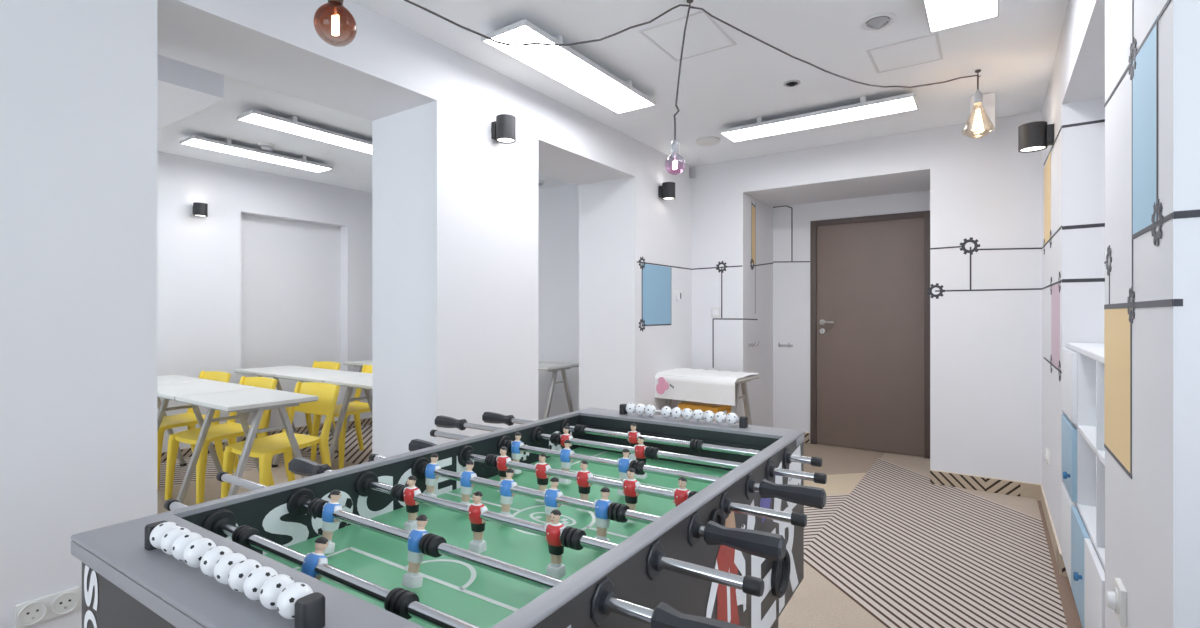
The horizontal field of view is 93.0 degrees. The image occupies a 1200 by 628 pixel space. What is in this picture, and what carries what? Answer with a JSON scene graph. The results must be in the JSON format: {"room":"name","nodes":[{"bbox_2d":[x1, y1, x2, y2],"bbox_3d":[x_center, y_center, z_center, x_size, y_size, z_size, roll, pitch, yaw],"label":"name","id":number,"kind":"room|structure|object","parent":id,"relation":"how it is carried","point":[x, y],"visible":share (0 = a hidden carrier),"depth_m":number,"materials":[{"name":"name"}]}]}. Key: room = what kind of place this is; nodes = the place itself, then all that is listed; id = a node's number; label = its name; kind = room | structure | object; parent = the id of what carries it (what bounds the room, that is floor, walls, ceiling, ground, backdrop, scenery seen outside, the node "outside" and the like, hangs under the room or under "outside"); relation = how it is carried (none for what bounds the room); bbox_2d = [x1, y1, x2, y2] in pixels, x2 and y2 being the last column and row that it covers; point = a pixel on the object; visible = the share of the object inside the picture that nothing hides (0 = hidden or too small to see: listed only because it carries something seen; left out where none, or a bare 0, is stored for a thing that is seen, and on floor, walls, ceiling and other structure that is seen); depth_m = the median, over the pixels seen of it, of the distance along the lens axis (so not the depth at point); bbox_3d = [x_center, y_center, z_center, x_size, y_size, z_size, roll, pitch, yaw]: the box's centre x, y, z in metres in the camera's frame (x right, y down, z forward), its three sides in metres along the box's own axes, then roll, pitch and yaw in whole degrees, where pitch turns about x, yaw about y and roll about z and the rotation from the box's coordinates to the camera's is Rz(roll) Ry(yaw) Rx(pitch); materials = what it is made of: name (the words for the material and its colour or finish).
{"room":"common room","nodes":[
{"label":"common room","id":0,"kind":"room"},
{"bbox_2d":[157,151,371,451],"bbox_3d":[-3.499,-0.058,4.965,0.300,2.515,5.000,0,0,35],"label":"wall","id":1,"kind":"structure","parent":0,"point":[278,270],"depth_m":5.31,"materials":[{"name":"white paint"}]},
{"bbox_2d":[157,54,223,129],"bbox_3d":[-3.349,-1.202,2.851,2.350,0.225,1.690,0,0,35],"label":"ceiling beam","id":2,"kind":"structure","parent":1,"relation":"attached to","point":[183,89],"depth_m":2.83,"materials":[{"name":"white paint"}]},
{"bbox_2d":[193,202,207,216],"bbox_3d":[-3.364,-0.875,4.787,0.125,0.105,0.100,0,0,35],"label":"wall sconce","id":3,"kind":"object","parent":1,"relation":"attached to","point":[199,209],"visible":1,"depth_m":4.74,"materials":[{"name":"black metal"}]},
{"bbox_2d":[161,441,240,461],"bbox_3d":[-4.004,1.160,3.962,0.008,0.080,2.775,0,0,35],"label":"baseboard","id":4,"kind":"structure","parent":1,"relation":"attached to","point":[186,452],"depth_m":4.75,"materials":[{"name":"wood"}]},
{"bbox_2d":[241,420,337,440],"bbox_3d":[-3.033,1.160,5.600,0.008,0.080,1.025,0,0,35],"label":"baseboard","id":5,"kind":"structure","parent":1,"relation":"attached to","point":[302,429],"depth_m":5.66,"materials":[{"name":"carpet"}]},
{"bbox_2d":[348,417,371,428],"bbox_3d":[-2.294,1.160,6.442,0.008,0.080,1.200,0,0,35],"label":"baseboard","id":6,"kind":"structure","parent":1,"relation":"attached to","point":[366,421],"depth_m":6.09,"materials":[{"name":"wood"}]},
{"bbox_2d":[0,0,691,627],"bbox_3d":[-1.357,-0.058,2.396,0.525,2.515,7.204,0,0,35],"label":"wall","id":7,"kind":"structure","parent":0,"point":[455,206],"depth_m":2.29,"materials":[{"name":"white paint"}]},
{"bbox_2d":[15,586,79,627],"bbox_3d":[-1.564,0.834,1.616,0.020,0.068,0.136,0,0,35],"label":"power socket","id":8,"kind":"object","parent":7,"relation":"attached to","point":[51,606],"visible":1,"depth_m":1.61,"materials":[{"name":"white plastic"}]},
{"bbox_2d":[491,114,515,143],"bbox_3d":[-0.512,-0.986,3.045,0.129,0.125,0.104,0,0,35],"label":"wall sconce","id":9,"kind":"object","parent":7,"relation":"attached to","point":[503,130],"visible":1,"depth_m":3.00,"materials":[{"name":"black metal"}]},
{"bbox_2d":[637,257,691,330],"bbox_3d":[0.549,-0.153,4.695,0.002,0.576,0.954,0,0,35],"label":"painting","id":10,"kind":"object","parent":7,"relation":"attached to","point":[656,280],"visible":1,"depth_m":4.54,"materials":[{"name":"blue paint"}]},
{"bbox_2d":[658,182,674,199],"bbox_3d":[0.541,-0.985,4.571,0.129,0.125,0.104,0,0,35],"label":"wall sconce","id":11,"kind":"object","parent":7,"relation":"attached to","point":[666,191],"visible":1,"depth_m":4.52,"materials":[{"name":"black metal"}]},
{"bbox_2d":[676,290,681,300],"bbox_3d":[0.676,-0.160,4.861,0.022,0.090,0.064,0,0,35],"label":"thermostat","id":12,"kind":"object","parent":7,"relation":"attached to","point":[678,292],"visible":1,"depth_m":4.85,"materials":[{"name":"white paint"}]},
{"bbox_2d":[538,184,578,419],"bbox_3d":[-0.867,-0.058,6.308,3.110,2.515,0.200,0,0,35],"label":"wall","id":13,"kind":"structure","parent":0,"point":[558,207],"depth_m":5.88,"materials":[{"name":"white paint"}]},
{"bbox_2d":[157,0,1068,192],"bbox_3d":[-0.894,-1.350,2.622,7.250,0.130,8.500,0,0,35],"label":"ceiling","id":14,"kind":"structure","parent":0,"point":[1014,51],"depth_m":3.13,"materials":[{"name":"white paint"}]},
{"bbox_2d":[180,135,332,172],"bbox_3d":[-2.697,-1.284,4.552,0.230,0.063,1.050,0,0,35],"label":"ceiling light","id":15,"kind":"object","parent":14,"relation":"attached to","point":[224,146],"visible":1,"depth_m":4.47,"materials":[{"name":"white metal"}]},
{"bbox_2d":[259,142,274,149],"bbox_3d":[-2.576,-1.292,4.401,0.109,0.045,0.109,0,0,35],"label":"smoke detector","id":16,"kind":"object","parent":14,"relation":"attached to","point":[264,145],"visible":1,"depth_m":4.37,"materials":[{"name":"white plastic"}]},
{"bbox_2d":[237,109,371,153],"bbox_3d":[-1.921,-1.284,4.083,0.220,0.063,1.160,0,0,35],"label":"ceiling light","id":17,"kind":"object","parent":14,"relation":"attached to","point":[289,124],"visible":0.71,"depth_m":3.89,"materials":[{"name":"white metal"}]},
{"bbox_2d":[313,0,356,46],"bbox_3d":[-0.768,-1.048,1.652,0.114,0.534,0.114,0,0,35],"label":"pendant lamp","id":18,"kind":"object","parent":14,"relation":"hanging from","point":[332,18],"visible":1,"depth_m":1.66,"materials":[{"name":"orange glass"}]},
{"bbox_2d":[328,0,343,4],"bbox_3d":[-0.768,-0.941,1.652,0.042,0.104,0.042,0,0,35],"label":"socket","id":19,"kind":"object","parent":18,"relation":"attached to","point":[330,2],"depth_m":1.63,"materials":[{"name":"silver metal"}]},
{"bbox_2d":[538,180,544,185],"bbox_3d":[-0.604,-1.292,5.641,0.109,0.045,0.109,0,0,35],"label":"smoke detector","id":20,"kind":"object","parent":14,"relation":"attached to","point":[540,182],"visible":0.68,"depth_m":5.61,"materials":[{"name":"white plastic"}]},
{"bbox_2d":[404,0,689,45],"bbox_3d":[-0.199,-1.103,2.016,1.356,0.377,0.010,0,0,-33],"label":"cord","id":21,"kind":"object","parent":14,"relation":"hanging from","point":[408,1],"visible":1,"depth_m":2.00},
{"bbox_2d":[481,19,655,113],"bbox_3d":[-0.105,-1.284,3.012,0.270,0.063,1.160,0,0,35],"label":"ceiling light","id":22,"kind":"object","parent":14,"relation":"attached to","point":[564,65],"visible":0.91,"depth_m":2.90,"materials":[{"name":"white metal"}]},
{"bbox_2d":[665,0,692,174],"bbox_3d":[0.337,-0.954,2.412,0.128,0.722,0.086,0,0,35],"label":"pendant lamp","id":23,"kind":"object","parent":14,"relation":"hanging from","point":[674,144],"visible":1,"depth_m":2.42,"materials":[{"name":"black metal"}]},
{"bbox_2d":[671,140,678,154],"bbox_3d":[0.319,-0.712,2.425,0.038,0.058,0.038,0,0,35],"label":"socket","id":24,"kind":"object","parent":23,"relation":"attached to","point":[674,144],"depth_m":2.41,"materials":[{"name":"silver metal"}]},
{"bbox_2d":[639,10,736,61],"bbox_3d":[0.423,-1.313,2.709,0.330,0.004,0.380,0,0,35],"label":"access hatch","id":25,"kind":"object","parent":14,"relation":"attached to","point":[703,35],"visible":0.9,"depth_m":2.69,"materials":[{"name":"white paint"}]},
{"bbox_2d":[783,80,799,86],"bbox_3d":[1.093,-1.307,3.241,0.092,0.016,0.092,0,0,35],"label":"recessed light","id":26,"kind":"object","parent":14,"relation":"in","point":[791,83],"visible":1,"depth_m":3.23,"materials":[{"name":"grey plastic"}]},
{"bbox_2d":[720,93,918,142],"bbox_3d":[1.390,-1.284,3.715,1.185,0.063,0.255,0,0,35],"label":"ceiling light","id":27,"kind":"object","parent":14,"relation":"attached to","point":[866,109],"visible":1,"depth_m":3.65,"materials":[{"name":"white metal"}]},
{"bbox_2d":[691,6,977,87],"bbox_3d":[1.210,-1.202,2.730,1.793,0.182,0.010,0,0,-22],"label":"cord","id":28,"kind":"object","parent":14,"relation":"hanging from","point":[705,11],"visible":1,"depth_m":2.64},
{"bbox_2d":[860,13,896,30],"bbox_3d":[1.248,-1.298,2.555,0.149,0.034,0.149,0,0,35],"label":"ceiling vent","id":29,"kind":"object","parent":14,"relation":"in","point":[878,21],"visible":1,"depth_m":2.54,"materials":[{"name":"white paint"}]},
{"bbox_2d":[866,33,942,73],"bbox_3d":[1.545,-1.313,2.882,0.310,0.004,0.330,0,0,35],"label":"access hatch","id":30,"kind":"object","parent":14,"relation":"attached to","point":[923,49],"visible":1,"depth_m":2.87,"materials":[{"name":"white paint"}]},
{"bbox_2d":[922,0,998,32],"bbox_3d":[1.244,-1.284,1.988,0.254,0.063,1.165,0,0,35],"label":"ceiling light","id":31,"kind":"object","parent":14,"relation":"attached to","point":[940,14],"visible":1,"depth_m":2.37,"materials":[{"name":"white plastic"}]},
{"bbox_2d":[962,69,993,138],"bbox_3d":[2.041,-1.133,3.075,0.145,0.365,0.145,0,0,35],"label":"pendant lamp","id":32,"kind":"object","parent":14,"relation":"hanging from","point":[978,96],"visible":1,"depth_m":3.07,"materials":[{"name":"beige glass"}]},
{"bbox_2d":[973,90,982,104],"bbox_3d":[2.041,-1.173,3.075,0.042,0.075,0.042,0,0,35],"label":"socket","id":33,"kind":"object","parent":32,"relation":"attached to","point":[978,96],"depth_m":3.06,"materials":[{"name":"white ceramic"}]},
{"bbox_2d":[970,92,994,133],"bbox_3d":[2.298,-1.208,3.420,0.124,0.215,0.060,0,0,35],"label":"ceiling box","id":34,"kind":"object","parent":14,"relation":"hanging from","point":[988,103],"visible":0.82,"depth_m":3.39,"materials":[{"name":"white paint"}]},
{"bbox_2d":[157,425,1081,627],"bbox_3d":[-0.894,1.250,2.622,7.250,0.100,8.500,0,0,35],"label":"floor","id":35,"kind":"structure","parent":0,"point":[888,546],"depth_m":2.90,"materials":[{"name":"carpet"}]},
{"bbox_2d":[157,375,212,465],"bbox_3d":[-3.215,0.840,4.119,0.684,0.720,0.584,0,0,35],"label":"folding table","id":36,"kind":"object","parent":35,"relation":"on","point":[166,379],"visible":0.31,"depth_m":4.24,"materials":[{"name":"grey metal"}]},
{"bbox_2d":[157,371,230,489],"bbox_3d":[-3.081,0.824,4.203,0.449,0.752,0.525,0,0,32],"label":"plastic chair","id":37,"kind":"object","parent":35,"relation":"on","point":[188,419],"visible":0.5,"depth_m":4.21,"materials":[{"name":"yellow plastic"}]},
{"bbox_2d":[157,381,259,472],"bbox_3d":[-2.639,0.840,3.721,0.684,0.720,0.584,0,0,35],"label":"folding table","id":38,"kind":"object","parent":35,"relation":"on","point":[168,392],"visible":0.51,"depth_m":3.78,"materials":[{"name":"grey metal"}]},
{"bbox_2d":[165,376,277,503],"bbox_3d":[-2.505,0.824,3.806,0.449,0.752,0.525,0,0,31],"label":"plastic chair","id":39,"kind":"object","parent":35,"relation":"on","point":[230,430],"visible":0.71,"depth_m":3.70,"materials":[{"name":"yellow plastic"}]},
{"bbox_2d":[175,388,317,503],"bbox_3d":[-2.062,0.840,3.324,0.684,0.720,0.584,0,0,35],"label":"folding table","id":40,"kind":"object","parent":35,"relation":"on","point":[257,400],"visible":0.68,"depth_m":3.23,"materials":[{"name":"grey metal"}]},
{"bbox_2d":[221,382,339,497],"bbox_3d":[-1.929,0.824,3.481,0.449,0.752,0.525,0,0,30],"label":"plastic chair","id":41,"kind":"object","parent":35,"relation":"on","point":[265,448],"visible":0.77,"depth_m":3.50,"materials":[{"name":"yellow plastic"}]},
{"bbox_2d":[235,365,330,442],"bbox_3d":[-2.745,0.840,4.931,0.684,0.720,0.584,0,0,35],"label":"folding table","id":42,"kind":"object","parent":35,"relation":"on","point":[264,371],"visible":0.44,"depth_m":4.92,"materials":[{"name":"grey metal"}]},
{"bbox_2d":[266,361,340,435],"bbox_3d":[-2.675,0.824,5.138,0.449,0.752,0.525,0,0,35],"label":"plastic chair","id":43,"kind":"object","parent":35,"relation":"on","point":[323,364],"visible":0.22,"depth_m":5.35,"materials":[{"name":"yellow plastic"}]},
{"bbox_2d":[272,370,371,467],"bbox_3d":[-2.169,0.840,4.534,0.684,0.720,0.584,0,0,35],"label":"folding table","id":44,"kind":"object","parent":35,"relation":"on","point":[311,376],"visible":0.62,"depth_m":4.47,"materials":[{"name":"grey metal"}]},
{"bbox_2d":[311,364,371,468],"bbox_3d":[-2.043,0.824,4.751,0.449,0.752,0.525,0,0,35],"label":"plastic chair","id":45,"kind":"object","parent":35,"relation":"on","point":[356,407],"visible":0.46,"depth_m":4.66,"materials":[{"name":"yellow plastic"}]},
{"bbox_2d":[323,375,371,462],"bbox_3d":[-1.593,0.840,4.136,0.684,0.720,0.584,0,0,35],"label":"folding table","id":46,"kind":"object","parent":35,"relation":"on","point":[362,382],"visible":0.32,"depth_m":4.15,"materials":[{"name":"grey metal"}]},
{"bbox_2d":[343,360,371,430],"bbox_3d":[-2.151,0.840,5.687,0.684,0.720,0.584,0,0,35],"label":"folding table","id":47,"kind":"object","parent":35,"relation":"on","point":[367,362],"visible":0.09,"depth_m":5.64,"materials":[{"name":"grey metal"}]},
{"bbox_2d":[71,403,826,627],"bbox_3d":[-0.185,0.741,1.248,1.303,0.918,1.343,0,0,33],"label":"table","id":48,"kind":"object","parent":35,"relation":"on","point":[625,517],"visible":1,"depth_m":1.00,"materials":[{"name":"grey laminate"}]},
{"bbox_2d":[709,509,723,525],"bbox_3d":[0.206,0.374,1.011,0.009,0.056,0.056,0,0,33],"label":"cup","id":49,"kind":"object","parent":48,"relation":"on","point":[716,515],"depth_m":1.02,"materials":[{"name":"black plastic"}]},
{"bbox_2d":[538,361,578,418],"bbox_3d":[-0.614,0.840,5.502,0.684,0.720,0.584,0,0,35],"label":"folding table","id":50,"kind":"object","parent":35,"relation":"on","point":[555,367],"visible":0.26,"depth_m":5.31,"materials":[{"name":"grey metal"}]},
{"bbox_2d":[678,401,730,420],"bbox_3d":[0.837,0.950,4.489,0.347,0.500,0.307,0,0,38],"label":"stool","id":51,"kind":"object","parent":35,"relation":"on","point":[704,407],"visible":0.4,"depth_m":4.39,"materials":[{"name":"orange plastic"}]},
{"bbox_2d":[656,374,759,424],"bbox_3d":[0.853,0.840,4.538,0.684,0.720,0.584,0,0,38],"label":"folding table","id":52,"kind":"object","parent":35,"relation":"on","point":[745,379],"visible":0.35,"depth_m":4.41,"materials":[{"name":"grey metal"}]},
{"bbox_2d":[655,368,758,405],"bbox_3d":[0.838,0.563,4.510,0.700,0.205,0.464,0,0,38],"label":"tablecloth","id":53,"kind":"object","parent":52,"relation":"on","point":[704,389],"visible":1,"depth_m":4.34,"materials":[{"name":"white fabric"}]},
{"bbox_2d":[1062,343,1104,627],"bbox_3d":[1.919,0.665,2.017,0.399,1.070,1.170,0,0,35],"label":"shelf unit","id":54,"kind":"object","parent":35,"relation":"on","point":[1083,449],"visible":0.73,"depth_m":2.21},
{"bbox_2d":[692,111,1041,483],"bbox_3d":[2.479,-0.058,4.521,3.377,2.515,0.950,0,0,35],"label":"wall","id":55,"kind":"structure","parent":0,"point":[986,346],"depth_m":4.03,"materials":[{"name":"white paint"}]},
{"bbox_2d":[689,167,693,177],"bbox_3d":[0.815,-1.252,5.043,0.037,0.095,0.028,0,0,35],"label":"sensor","id":56,"kind":"object","parent":55,"relation":"attached to","point":[691,169],"visible":1,"depth_m":5.03,"materials":[{"name":"grey plastic"}]},
{"bbox_2d":[711,308,719,316],"bbox_3d":[1.005,-0.015,4.952,0.080,0.080,0.015,0,0,35],"label":"light switch","id":57,"kind":"object","parent":55,"relation":"attached to","point":[715,312],"visible":1,"depth_m":4.94,"materials":[{"name":"white plastic"}]},
{"bbox_2d":[692,261,742,367],"bbox_3d":[1.014,0.005,4.953,0.475,0.930,0.002,0,0,35],"label":"painting","id":58,"kind":"object","parent":55,"relation":"attached to","point":[719,262],"visible":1,"depth_m":4.93},
{"bbox_2d":[748,341,759,346],"bbox_3d":[1.346,0.263,4.963,0.060,0.048,0.140,0,0,35],"label":"coat hook","id":59,"kind":"object","parent":55,"relation":"attached to","point":[751,344],"visible":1,"depth_m":4.96,"materials":[{"name":"grey plastic"}]},
{"bbox_2d":[743,203,772,319],"bbox_3d":[1.439,-0.468,5.148,0.002,1.045,0.801,0,0,35],"label":"painting","id":60,"kind":"object","parent":55,"relation":"attached to","point":[752,261],"visible":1,"depth_m":5.03,"materials":[{"name":"orange paint"}]},
{"bbox_2d":[778,342,792,347],"bbox_3d":[1.747,0.293,5.385,0.140,0.048,0.060,0,0,35],"label":"coat hook","id":61,"kind":"object","parent":55,"relation":"attached to","point":[779,344],"visible":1,"depth_m":5.40,"materials":[{"name":"grey plastic"}]},
{"bbox_2d":[773,205,809,262],"bbox_3d":[1.806,-0.757,5.379,0.345,0.554,0.002,0,0,35],"label":"painting","id":62,"kind":"object","parent":55,"relation":"attached to","point":[786,205],"visible":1,"depth_m":5.38},
{"bbox_2d":[804,432,808,442],"bbox_3d":[1.811,1.151,5.372,0.320,0.098,0.008,0,0,35],"label":"baseboard","id":63,"kind":"structure","parent":55,"relation":"attached to","point":[806,434],"depth_m":5.29,"materials":[{"name":"carpet"}]},
{"bbox_2d":[810,210,929,458],"bbox_3d":[2.360,0.170,5.014,0.970,2.060,0.153,0,0,35],"label":"door","id":64,"kind":"structure","parent":55,"relation":"in","point":[870,275],"depth_m":4.99,"materials":[{"name":"brown wood"}]},
{"bbox_2d":[927,237,1041,298],"bbox_3d":[2.592,-0.316,3.865,0.647,0.419,0.002,0,0,35],"label":"painting","id":65,"kind":"object","parent":55,"relation":"attached to","point":[963,244],"visible":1,"depth_m":3.90},
{"bbox_2d":[930,469,1041,498],"bbox_3d":[2.598,1.151,3.857,0.627,0.098,0.008,0,0,35],"label":"baseboard","id":66,"kind":"structure","parent":55,"relation":"attached to","point":[973,482],"depth_m":3.84,"materials":[{"name":"wood"}]},
{"bbox_2d":[1042,0,1199,627],"bbox_3d":[1.226,-0.058,0.523,0.900,2.515,7.054,0,0,35],"label":"wall","id":67,"kind":"structure","parent":0,"point":[1152,517],"depth_m":1.25,"materials":[{"name":"white paint"}]},
{"bbox_2d":[1018,121,1053,152],"bbox_3d":[2.312,-0.940,3.021,0.149,0.130,0.124,0,0,35],"label":"wall sconce","id":68,"kind":"object","parent":67,"relation":"attached to","point":[1036,136],"visible":1,"depth_m":2.98,"materials":[{"name":"black metal"}]},
{"bbox_2d":[1045,448,1050,465],"bbox_3d":[2.510,0.800,3.195,0.020,0.070,0.140,0,0,35],"label":"power socket","id":69,"kind":"object","parent":67,"relation":"attached to","point":[1047,452],"visible":1,"depth_m":3.15,"materials":[{"name":"white plastic"}]},
{"bbox_2d":[1040,484,1061,574],"bbox_3d":[2.485,1.151,3.148,0.008,0.098,1.287,0,0,35],"label":"baseboard","id":70,"kind":"structure","parent":67,"relation":"attached to","point":[1054,540],"depth_m":2.99,"materials":[{"name":"wood"}]},
{"bbox_2d":[1042,126,1061,381],"bbox_3d":[2.490,-0.305,3.150,0.002,1.251,1.295,0,0,35],"label":"painting","id":71,"kind":"object","parent":67,"relation":"attached to","point":[1055,288],"visible":1,"depth_m":3.02,"materials":[{"name":"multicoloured paint"}]},
{"bbox_2d":[1062,558,1067,576],"bbox_3d":[2.133,1.151,2.604,0.030,0.098,0.008,0,0,35],"label":"jamb","id":72,"kind":"object","parent":67,"relation":"attached to","point":[1064,573],"visible":0.25,"depth_m":2.61,"materials":[{"name":"wood"}]},
{"bbox_2d":[1062,119,1104,282],"bbox_3d":[2.328,-0.505,2.473,0.500,0.722,0.001,0,0,35],"label":"painting","id":73,"kind":"object","parent":67,"relation":"attached to","point":[1103,120],"visible":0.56,"depth_m":2.57},
{"bbox_2d":[1113,578,1126,626],"bbox_3d":[1.264,0.700,1.388,0.020,0.085,0.085,0,0,35],"label":"power socket","id":74,"kind":"object","parent":67,"relation":"attached to","point":[1121,593],"visible":0.83,"depth_m":1.35,"materials":[{"name":"white plastic"}]},
{"bbox_2d":[1105,591,1116,609],"bbox_3d":[1.251,0.700,1.397,0.018,0.042,0.042,0,0,35],"label":"plug","id":75,"kind":"object","parent":74,"relation":"attached to","point":[1110,596],"visible":1,"depth_m":1.39,"materials":[{"name":"white paint"}]},
{"bbox_2d":[1104,0,1172,478],"bbox_3d":[1.220,-0.462,1.310,0.002,1.677,0.742,0,0,35],"label":"painting","id":76,"kind":"object","parent":67,"relation":"attached to","point":[1118,320],"visible":1,"depth_m":1.27,"materials":[{"name":"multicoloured paint"}]},
{"bbox_2d":[1173,209,1199,305],"bbox_3d":[1.216,-0.098,0.861,0.500,0.169,0.001,0,0,35],"label":"painting","id":77,"kind":"object","parent":67,"relation":"attached to","point":[1188,213],"visible":1,"depth_m":1.00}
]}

